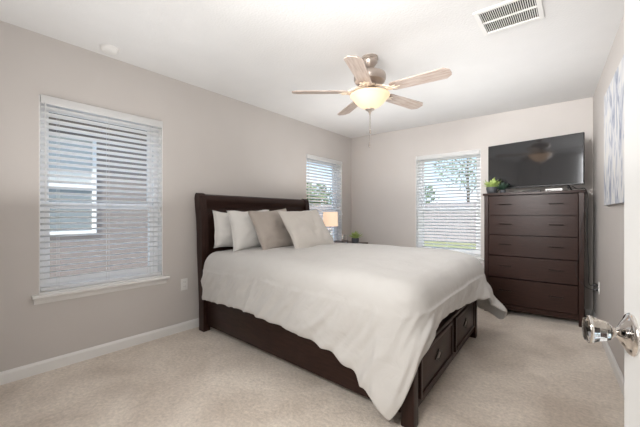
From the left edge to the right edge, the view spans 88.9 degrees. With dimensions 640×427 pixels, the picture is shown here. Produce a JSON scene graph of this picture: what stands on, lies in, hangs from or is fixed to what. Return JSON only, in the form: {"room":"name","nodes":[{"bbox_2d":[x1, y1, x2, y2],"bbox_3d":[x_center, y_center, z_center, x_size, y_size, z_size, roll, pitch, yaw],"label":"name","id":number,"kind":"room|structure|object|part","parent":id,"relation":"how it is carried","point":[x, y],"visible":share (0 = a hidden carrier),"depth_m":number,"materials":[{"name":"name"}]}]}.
{"room":"bedroom","nodes":[
{"label":"bedroom","id":0,"kind":"room"},
{"bbox_2d":[0,21,350,371],"bbox_3d":[-0.942,-0.080,3.829,0.160,2.440,4.885,0,0,38],"label":"wall","id":1,"kind":"structure","parent":0,"point":[214,143],"depth_m":2.81,"materials":[{"name":"beige paint"}]},
{"bbox_2d":[0,318,198,384],"bbox_3d":[-0.886,1.097,3.759,0.014,0.085,4.605,0,0,38],"label":"baseboard","id":2,"kind":"structure","parent":1,"relation":"attached to","point":[11,375],"depth_m":2.57,"materials":[{"name":"white paint"}]},
{"bbox_2d":[31,94,169,304],"bbox_3d":[-1.785,-0.111,2.724,0.210,1.508,0.980,0,0,38],"label":"window","id":3,"kind":"structure","parent":1,"relation":"in","point":[43,297],"depth_m":2.66,"materials":[{"name":"white paint"}]},
{"bbox_3d":[-1.847,-0.440,2.773,0.028,0.770,0.798,0,0,38],"label":"sash","id":4,"kind":"part","parent":3,"relation":"part of","materials":[{"name":"white plastic"}]},
{"bbox_3d":[-1.823,0.220,2.754,0.028,0.610,0.798,0,0,38],"label":"sash","id":5,"kind":"part","parent":3,"relation":"part of","materials":[{"name":"white plastic"}]},
{"bbox_3d":[-1.758,0.603,2.702,0.140,0.080,0.980,0,0,38],"label":"sill","id":6,"kind":"part","parent":3,"relation":"part of","materials":[{"name":"white paint"}]},
{"bbox_2d":[40,94,162,291],"bbox_3d":[-1.751,-0.153,2.697,0.086,1.420,0.874,0,0,38],"label":"window blind","id":7,"kind":"object","parent":3,"relation":"attached to","point":[44,99],"visible":0.93,"depth_m":2.64,"materials":[{"name":"white plastic"}]},
{"bbox_3d":[-1.762,0.545,2.705,0.054,0.024,0.866,0,0,38],"label":"rail","id":8,"kind":"part","parent":7,"relation":"part of","materials":[{"name":"white plastic"}]},
{"bbox_3d":[-1.762,-0.135,2.705,0.058,1.360,0.002,0,0,38],"label":"ladder cord","id":9,"kind":"part","parent":7,"relation":"part of","materials":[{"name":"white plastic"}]},
{"bbox_3d":[-1.470,-0.422,2.996,0.004,0.785,0.014,0,0,38],"label":"lift cord","id":10,"kind":"part","parent":7,"relation":"part of","materials":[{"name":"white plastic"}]},
{"bbox_2d":[181,278,187,290],"bbox_3d":[-1.332,0.685,3.200,0.009,0.114,0.070,0,0,38],"label":"wall outlet","id":11,"kind":"object","parent":1,"relation":"attached to","point":[184,282],"visible":1,"depth_m":3.20,"materials":[{"name":"white plastic"}]},
{"bbox_2d":[306,154,341,240],"bbox_3d":[0.038,-0.111,5.027,0.210,1.508,0.980,0,0,38],"label":"window","id":12,"kind":"structure","parent":1,"relation":"in","point":[340,220],"depth_m":5.36,"materials":[{"name":"white paint"}]},
{"bbox_3d":[-0.024,-0.440,5.076,0.028,0.770,0.798,0,0,38],"label":"sash","id":13,"kind":"part","parent":12,"relation":"part of","materials":[{"name":"white plastic"}]},
{"bbox_2d":[307,154,341,240],"bbox_3d":[0.072,-0.153,5.000,0.086,1.420,0.874,0,0,38],"label":"window blind","id":14,"kind":"object","parent":12,"relation":"attached to","point":[309,156],"visible":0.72,"depth_m":5.00,"materials":[{"name":"white plastic"}]},
{"bbox_3d":[0.061,-0.135,5.008,0.058,1.360,0.002,0,0,38],"label":"ladder cord","id":15,"kind":"part","parent":14,"relation":"part of","materials":[{"name":"white fabric"}]},
{"bbox_3d":[0.353,-0.422,5.299,0.004,0.785,0.014,0,0,38],"label":"lift cord","id":16,"kind":"part","parent":14,"relation":"part of","materials":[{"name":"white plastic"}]},
{"bbox_3d":[-0.001,0.220,5.057,0.028,0.610,0.798,0,0,38],"label":"sash","id":17,"kind":"part","parent":12,"relation":"part of","materials":[{"name":"white plastic"}]},
{"bbox_2d":[0,0,623,137],"bbox_3d":[0.053,-1.360,2.037,3.945,0.120,6.460,0,0,38],"label":"ceiling","id":18,"kind":"structure","parent":0,"point":[256,53],"depth_m":2.49,"materials":[{"name":"white paint"}]},
{"bbox_2d":[99,44,118,54],"bbox_3d":[-1.645,-1.283,2.546,0.136,0.034,0.136,0,0,38],"label":"smoke detector","id":19,"kind":"object","parent":18,"relation":"attached to","point":[106,48],"visible":1,"depth_m":2.52,"materials":[{"name":"white plastic"}]},
{"bbox_2d":[292,53,451,147],"bbox_3d":[0.454,-0.926,2.670,1.193,0.747,1.240,0,0,38],"label":"ceiling fan","id":20,"kind":"object","parent":18,"relation":"hanging from","point":[369,95],"visible":1,"depth_m":2.59,"materials":[{"name":"beige wood"}]},
{"bbox_3d":[-0.002,-1.013,2.703,0.460,0.033,0.131,0,0,1],"label":"blade","id":21,"kind":"part","parent":20,"relation":"part of","materials":[{"name":"brown wood"}]},
{"bbox_3d":[0.291,-1.013,3.094,0.131,0.033,0.460,0,0,-17],"label":"blade","id":22,"kind":"part","parent":20,"relation":"part of","materials":[{"name":"brown wood"}]},
{"bbox_3d":[0.279,-1.013,2.304,0.131,0.033,0.460,0,0,19],"label":"blade","id":23,"kind":"part","parent":20,"relation":"part of","materials":[{"name":"brown wood"}]},
{"bbox_3d":[0.413,-0.930,2.697,0.326,0.123,0.326,0,0,38],"label":"lamp shade","id":24,"kind":"part","parent":20,"relation":"part of","materials":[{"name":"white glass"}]},
{"bbox_3d":[0.752,-1.013,2.936,0.460,0.033,0.131,0,0,-35],"label":"blade","id":25,"kind":"part","parent":20,"relation":"part of","materials":[{"name":"brown wood"}]},
{"bbox_3d":[0.745,-1.013,2.448,0.460,0.033,0.131,0,0,37],"label":"blade","id":26,"kind":"part","parent":20,"relation":"part of","materials":[{"name":"brown wood"}]},
{"bbox_2d":[473,0,544,35],"bbox_3d":[1.229,-1.295,2.120,0.360,0.010,0.330,0,0,38],"label":"ceiling vent","id":27,"kind":"object","parent":18,"relation":"in","point":[508,14],"visible":1,"depth_m":2.12,"materials":[{"name":"white metal"}]},
{"bbox_2d":[0,307,623,426],"bbox_3d":[0.053,1.190,2.037,3.945,0.100,6.460,0,0,38],"label":"floor","id":28,"kind":"structure","parent":0,"point":[520,369],"depth_m":2.15,"materials":[{"name":"beige carpet"}]},
{"bbox_2d":[194,193,476,426],"bbox_3d":[0.131,0.461,3.150,2.354,1.358,1.812,0,0,38],"label":"bed","id":29,"kind":"object","parent":28,"relation":"on","point":[454,330],"visible":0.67,"depth_m":2.56,"materials":[{"name":"brown wood"}]},
{"bbox_3d":[-1.173,0.461,3.250,0.190,1.358,0.075,0,0,42],"label":"headboard post","id":30,"kind":"part","parent":29,"relation":"part of","materials":[{"name":"brown wood"}]},
{"bbox_3d":[-0.700,0.383,3.894,0.067,0.915,1.533,0,0,38],"label":"headboard panel","id":31,"kind":"part","parent":29,"relation":"part of","materials":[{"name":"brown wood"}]},
{"bbox_3d":[-0.708,-0.133,3.901,0.086,0.146,1.534,0,0,38],"label":"headboard rail","id":32,"kind":"part","parent":29,"relation":"part of","materials":[{"name":"brown wood"}]},
{"bbox_3d":[-0.691,0.383,3.886,0.067,0.915,1.533,0,0,38],"label":"headboard frame","id":33,"kind":"part","parent":29,"relation":"part of","materials":[{"name":"brown wood"}]},
{"bbox_3d":[-0.313,0.912,2.490,2.125,0.345,0.030,0,0,42],"label":"rail","id":34,"kind":"part","parent":29,"relation":"part of","materials":[{"name":"brown wood"}]},
{"bbox_3d":[-0.183,0.461,4.499,0.184,1.358,0.075,0,0,42],"label":"headboard post","id":35,"kind":"part","parent":29,"relation":"part of","materials":[{"name":"brown wood"}]},
{"bbox_2d":[201,243,506,419],"bbox_3d":[0.289,0.691,3.115,2.304,0.766,2.046,0,0,42],"label":"duvet","id":36,"kind":"object","parent":29,"relation":"on","point":[379,309],"visible":0.95,"depth_m":2.09,"materials":[{"name":"beige fabric"}]},
{"bbox_2d":[212,210,232,247],"bbox_3d":[-0.849,0.161,3.467,0.180,0.406,0.666,0,0,36],"label":"pillow","id":37,"kind":"object","parent":36,"relation":"on","point":[223,236],"visible":0.38,"depth_m":3.25,"materials":[{"name":"white fabric"}]},
{"bbox_2d":[227,210,268,251],"bbox_3d":[-0.692,0.158,3.386,0.214,0.422,0.580,0,0,35],"label":"pillow","id":38,"kind":"object","parent":36,"relation":"on","point":[243,231],"visible":0.57,"depth_m":3.21,"materials":[{"name":"white fabric"}]},
{"bbox_2d":[247,208,293,249],"bbox_3d":[-0.458,0.153,3.401,0.235,0.448,0.605,0,0,36],"label":"pillow","id":39,"kind":"object","parent":36,"relation":"on","point":[271,230],"visible":0.66,"depth_m":3.26,"materials":[{"name":"grey fabric"}]},
{"bbox_2d":[277,209,334,248],"bbox_3d":[-0.125,0.156,3.459,0.293,0.438,0.632,0,0,40],"label":"pillow","id":40,"kind":"object","parent":36,"relation":"on","point":[306,229],"visible":0.84,"depth_m":3.35,"materials":[{"name":"beige fabric"}]},
{"bbox_3d":[0.484,0.938,1.763,0.078,0.405,0.076,0,0,38],"label":"leg","id":41,"kind":"part","parent":29,"relation":"part of","materials":[{"name":"brown wood"}]},
{"bbox_3d":[0.756,0.897,2.090,0.020,0.255,0.692,0,0,36],"label":"drawer","id":42,"kind":"part","parent":29,"relation":"part of","materials":[{"name":"brown wood"}]},
{"bbox_3d":[0.762,0.897,2.084,0.006,0.085,0.174,0,0,36],"label":"drawer pull","id":43,"kind":"part","parent":29,"relation":"part of","materials":[{"name":"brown metal"}]},
{"bbox_3d":[0.947,0.905,2.413,0.095,0.350,1.531,0,0,36],"label":"footboard","id":44,"kind":"part","parent":29,"relation":"part of","materials":[{"name":"brown wood"}]},
{"bbox_3d":[1.200,0.897,2.698,0.020,0.255,0.676,0,0,36],"label":"drawer","id":45,"kind":"part","parent":29,"relation":"part of","materials":[{"name":"brown wood"}]},
{"bbox_3d":[1.425,0.938,3.050,0.076,0.405,0.075,0,0,38],"label":"leg","id":46,"kind":"part","parent":29,"relation":"part of","materials":[{"name":"brown wood"}]},
{"bbox_2d":[334,240,367,243],"bbox_3d":[0.345,0.772,4.739,0.578,0.735,0.440,0,0,38],"label":"nightstand","id":47,"kind":"object","parent":28,"relation":"on","point":[336,241],"visible":0.05,"depth_m":4.71,"materials":[{"name":"brown wood"}]},
{"bbox_2d":[323,212,337,236],"bbox_3d":[0.152,0.185,4.752,0.224,0.440,0.224,0,0,38],"label":"table lamp","id":48,"kind":"object","parent":47,"relation":"on","point":[330,219],"visible":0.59,"depth_m":4.66,"materials":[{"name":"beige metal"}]},
{"bbox_3d":[0.152,0.068,4.752,0.224,0.205,0.224,0,0,38],"label":"lamp shade","id":49,"kind":"part","parent":48,"relation":"part of","materials":[{"name":"beige fabric"}]},
{"bbox_2d":[342,234,347,242],"bbox_3d":[0.352,0.345,4.618,0.088,0.120,0.088,0,0,38],"label":"glass jar","id":50,"kind":"object","parent":47,"relation":"on","point":[344,236],"visible":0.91,"depth_m":4.58,"materials":[{"name":"clear glass"}]},
{"bbox_2d":[350,231,361,242],"bbox_3d":[0.488,0.314,4.548,0.196,0.181,0.181,0,0,38],"label":"potted succulent","id":51,"kind":"object","parent":47,"relation":"on","point":[355,239],"visible":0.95,"depth_m":4.50,"materials":[{"name":"green plant"}]},
{"bbox_2d":[352,238,358,242],"bbox_3d":[0.490,0.366,4.535,0.101,0.078,0.101,0,0,38],"label":"pot","id":52,"kind":"object","parent":51,"relation":"on","point":[354,240],"depth_m":4.49,"materials":[{"name":"black ceramic"}]},
{"bbox_2d":[483,190,586,326],"bbox_3d":[2.420,0.446,3.711,0.948,1.388,0.467,0,0,40],"label":"dresser","id":53,"kind":"object","parent":28,"relation":"on","point":[532,240],"visible":0.91,"depth_m":3.51,"materials":[{"name":"brown wood"}]},
{"bbox_2d":[484,178,499,192],"bbox_3d":[2.045,-0.346,3.874,0.177,0.197,0.182,0,0,-10],"label":"potted plant","id":54,"kind":"object","parent":53,"relation":"on","point":[490,186],"visible":0.98,"depth_m":3.83,"materials":[{"name":"green plant"}]},
{"bbox_3d":[2.044,-0.287,3.879,0.119,0.078,0.119,0,0,38],"label":"pot","id":55,"kind":"part","parent":54,"relation":"part of","materials":[{"name":"grey ceramic"}]},
{"bbox_2d":[495,182,510,192],"bbox_3d":[2.115,-0.315,3.795,0.145,0.134,0.158,0,0,-20],"label":"potted plant","id":56,"kind":"object","parent":53,"relation":"on","point":[502,187],"visible":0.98,"depth_m":3.76,"materials":[{"name":"green plant"}]},
{"bbox_3d":[2.302,0.872,3.573,0.824,0.287,0.050,0,0,40],"label":"drawer","id":57,"kind":"part","parent":53,"relation":"part of","materials":[{"name":"brown wood"}]},
{"bbox_3d":[2.302,0.595,3.573,0.824,0.240,0.050,0,0,40],"label":"drawer","id":58,"kind":"part","parent":53,"relation":"part of","materials":[{"name":"brown wood"}]},
{"bbox_3d":[2.302,0.351,3.573,0.824,0.227,0.050,0,0,40],"label":"drawer","id":59,"kind":"part","parent":53,"relation":"part of","materials":[{"name":"brown wood"}]},
{"bbox_3d":[2.302,0.121,3.573,0.824,0.213,0.050,0,0,40],"label":"drawer","id":60,"kind":"part","parent":53,"relation":"part of","materials":[{"name":"brown wood"}]},
{"bbox_3d":[2.302,-0.102,3.573,0.824,0.213,0.050,0,0,40],"label":"drawer","id":61,"kind":"part","parent":53,"relation":"part of","materials":[{"name":"brown wood"}]},
{"bbox_2d":[488,132,584,192],"bbox_3d":[2.364,-0.540,3.644,0.187,0.583,0.932,0,0,-40],"label":"television","id":62,"kind":"object","parent":53,"relation":"on","point":[556,160],"visible":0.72,"depth_m":3.57,"materials":[{"name":"black plastic"}]},
{"bbox_3d":[2.309,1.048,3.581,0.834,0.053,0.049,0,0,40],"label":"rail","id":63,"kind":"part","parent":53,"relation":"part of","materials":[{"name":"brown wood"}]},
{"bbox_2d":[546,188,563,190],"bbox_3d":[2.506,-0.262,3.481,0.071,0.028,0.150,0,0,-40],"label":"cable box","id":64,"kind":"object","parent":53,"relation":"on","point":[554,189],"visible":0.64,"depth_m":3.44,"materials":[{"name":"white plastic"}]},
{"bbox_2d":[569,187,597,290],"bbox_3d":[2.603,0.226,3.279,0.099,1.036,0.299,0,0,-22],"label":"power cable","id":65,"kind":"object","parent":53,"relation":"hanging from","point":[593,289],"visible":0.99,"depth_m":3.24,"materials":[{"name":"black plastic"}]},
{"bbox_2d":[572,186,597,286],"bbox_3d":[2.655,0.199,3.291,0.061,1.003,0.286,0,0,-9],"label":"power cable","id":66,"kind":"object","parent":53,"relation":"hanging from","point":[594,285],"visible":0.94,"depth_m":3.24,"materials":[{"name":"black plastic"}]},
{"bbox_2d":[351,97,592,309],"bbox_3d":[1.835,-0.080,4.643,3.185,2.440,0.160,0,0,38],"label":"wall","id":67,"kind":"structure","parent":0,"point":[383,174],"depth_m":4.76,"materials":[{"name":"beige paint"}]},
{"bbox_2d":[416,149,483,262],"bbox_3d":[1.812,-0.111,4.630,0.980,1.508,0.210,0,0,38],"label":"window","id":68,"kind":"structure","parent":67,"relation":"in","point":[480,259],"depth_m":4.64,"materials":[{"name":"white paint"}]},
{"bbox_2d":[416,149,479,256],"bbox_3d":[1.785,-0.153,4.595,0.874,1.420,0.086,0,0,38],"label":"window blind","id":69,"kind":"object","parent":68,"relation":"attached to","point":[469,152],"visible":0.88,"depth_m":4.57,"materials":[{"name":"white plastic"}]},
{"bbox_3d":[2.053,-0.135,4.401,0.002,1.360,0.058,0,0,38],"label":"ladder cord","id":70,"kind":"part","parent":69,"relation":"part of","materials":[{"name":"white fabric"}]},
{"bbox_3d":[1.843,0.220,4.668,0.798,0.610,0.028,0,0,38],"label":"sash","id":71,"kind":"part","parent":68,"relation":"part of","materials":[{"name":"white plastic"}]},
{"bbox_3d":[1.861,-0.440,4.692,0.798,0.770,0.028,0,0,38],"label":"sash","id":72,"kind":"part","parent":68,"relation":"part of","materials":[{"name":"white plastic"}]},
{"bbox_3d":[1.791,0.603,4.602,0.980,0.080,0.140,0,0,38],"label":"sill","id":73,"kind":"part","parent":68,"relation":"part of","materials":[{"name":"white paint"}]},
{"bbox_2d":[585,309,591,315],"bbox_3d":[1.774,1.097,4.581,3.165,0.085,0.014,0,0,38],"label":"baseboard","id":74,"kind":"structure","parent":67,"relation":"attached to","point":[587,311],"depth_m":3.62,"materials":[{"name":"white paint"}]},
{"bbox_2d":[593,15,623,376],"bbox_3d":[1.766,-0.080,1.685,0.160,2.440,4.902,0,0,35],"label":"wall","id":75,"kind":"structure","parent":0,"point":[608,221],"depth_m":2.71,"materials":[{"name":"beige paint"}]},
{"bbox_2d":[591,310,623,395],"bbox_3d":[1.684,1.097,1.720,0.015,0.085,4.605,0,0,35],"label":"baseboard","id":76,"kind":"structure","parent":75,"relation":"attached to","point":[618,374],"depth_m":2.36,"materials":[{"name":"white paint"}]},
{"bbox_2d":[604,55,623,205],"bbox_3d":[2.066,-0.515,2.279,0.030,0.886,0.900,0,0,35],"label":"canvas art","id":77,"kind":"object","parent":75,"relation":"attached to","point":[614,96],"visible":0.56,"depth_m":2.22},
{"bbox_3d":[-1.015,-0.080,0.848,3.426,2.440,0.120,0,0,38],"label":"wall","id":78,"kind":"structure","parent":0,"visible":0},
{"bbox_2d":[582,0,639,426],"bbox_3d":[0.444,0.114,0.302,0.181,2.028,0.809,0,0,28],"label":"door","id":79,"kind":"structure","parent":78,"relation":"in","point":[627,331],"depth_m":0.63,"materials":[{"name":"white paint"}]},
{"bbox_3d":[0.583,0.230,0.632,0.035,0.080,0.080,0,0,28],"label":"knob","id":80,"kind":"part","parent":79,"relation":"part of","materials":[{"name":"silver metal"}]},
{"label":"outside","id":81,"kind":"structure","parent":0,"visible":0},
{"bbox_2d":[332,236,475,248],"bbox_3d":[3.837,1.490,12.905,70.000,0.200,65.000,0,0,38],"label":"lawn","id":82,"kind":"structure","parent":81,"point":[435,242],"depth_m":15.11,"materials":[{"name":"green plant"}]},
{"bbox_2d":[49,112,147,276],"bbox_3d":[-8.338,-1.110,5.579,7.000,5.000,13.200,0,0,38],"label":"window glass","id":83,"kind":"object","parent":82,"relation":"on","point":[56,256],"visible":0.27,"depth_m":6.06,"materials":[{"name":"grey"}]},
{"bbox_3d":[-4.410,-0.940,5.691,0.010,0.780,0.730,0,0,38],"label":"pane","id":84,"kind":"part","parent":83,"relation":"part of","materials":[{"name":"grey"}]},
{"bbox_3d":[-4.410,-0.090,5.691,0.010,0.760,0.730,0,0,38],"label":"pane","id":85,"kind":"part","parent":83,"relation":"part of","materials":[{"name":"grey"}]},
{"bbox_2d":[307,183,331,205],"bbox_3d":[-1.298,-0.684,26.450,4.889,4.158,4.791,0,0,38],"label":"tree","id":86,"kind":"object","parent":82,"relation":"on","point":[307,183],"visible":0.16,"depth_m":25.74,"materials":[{"name":"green plant"}]},
{"bbox_2d":[312,202,476,241],"bbox_3d":[2.010,0.365,20.166,28.123,2.050,0.120,0,0,38],"label":"fence","id":87,"kind":"object","parent":82,"relation":"on","point":[468,224],"visible":0.06,"depth_m":16.52,"materials":[{"name":"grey wood"}]},
{"bbox_2d":[425,183,439,202],"bbox_3d":[5.684,-0.510,22.327,4.793,3.810,4.813,0,0,38],"label":"tree","id":88,"kind":"object","parent":82,"relation":"on","point":[425,183],"visible":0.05,"depth_m":21.44,"materials":[{"name":"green plant"}]},
{"bbox_2d":[433,157,476,201],"bbox_3d":[8.516,-2.075,18.781,4.002,6.937,3.983,0,0,38],"label":"tree","id":89,"kind":"object","parent":82,"relation":"on","point":[476,157],"visible":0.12,"depth_m":18.79,"materials":[{"name":"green plant"}]}
]}

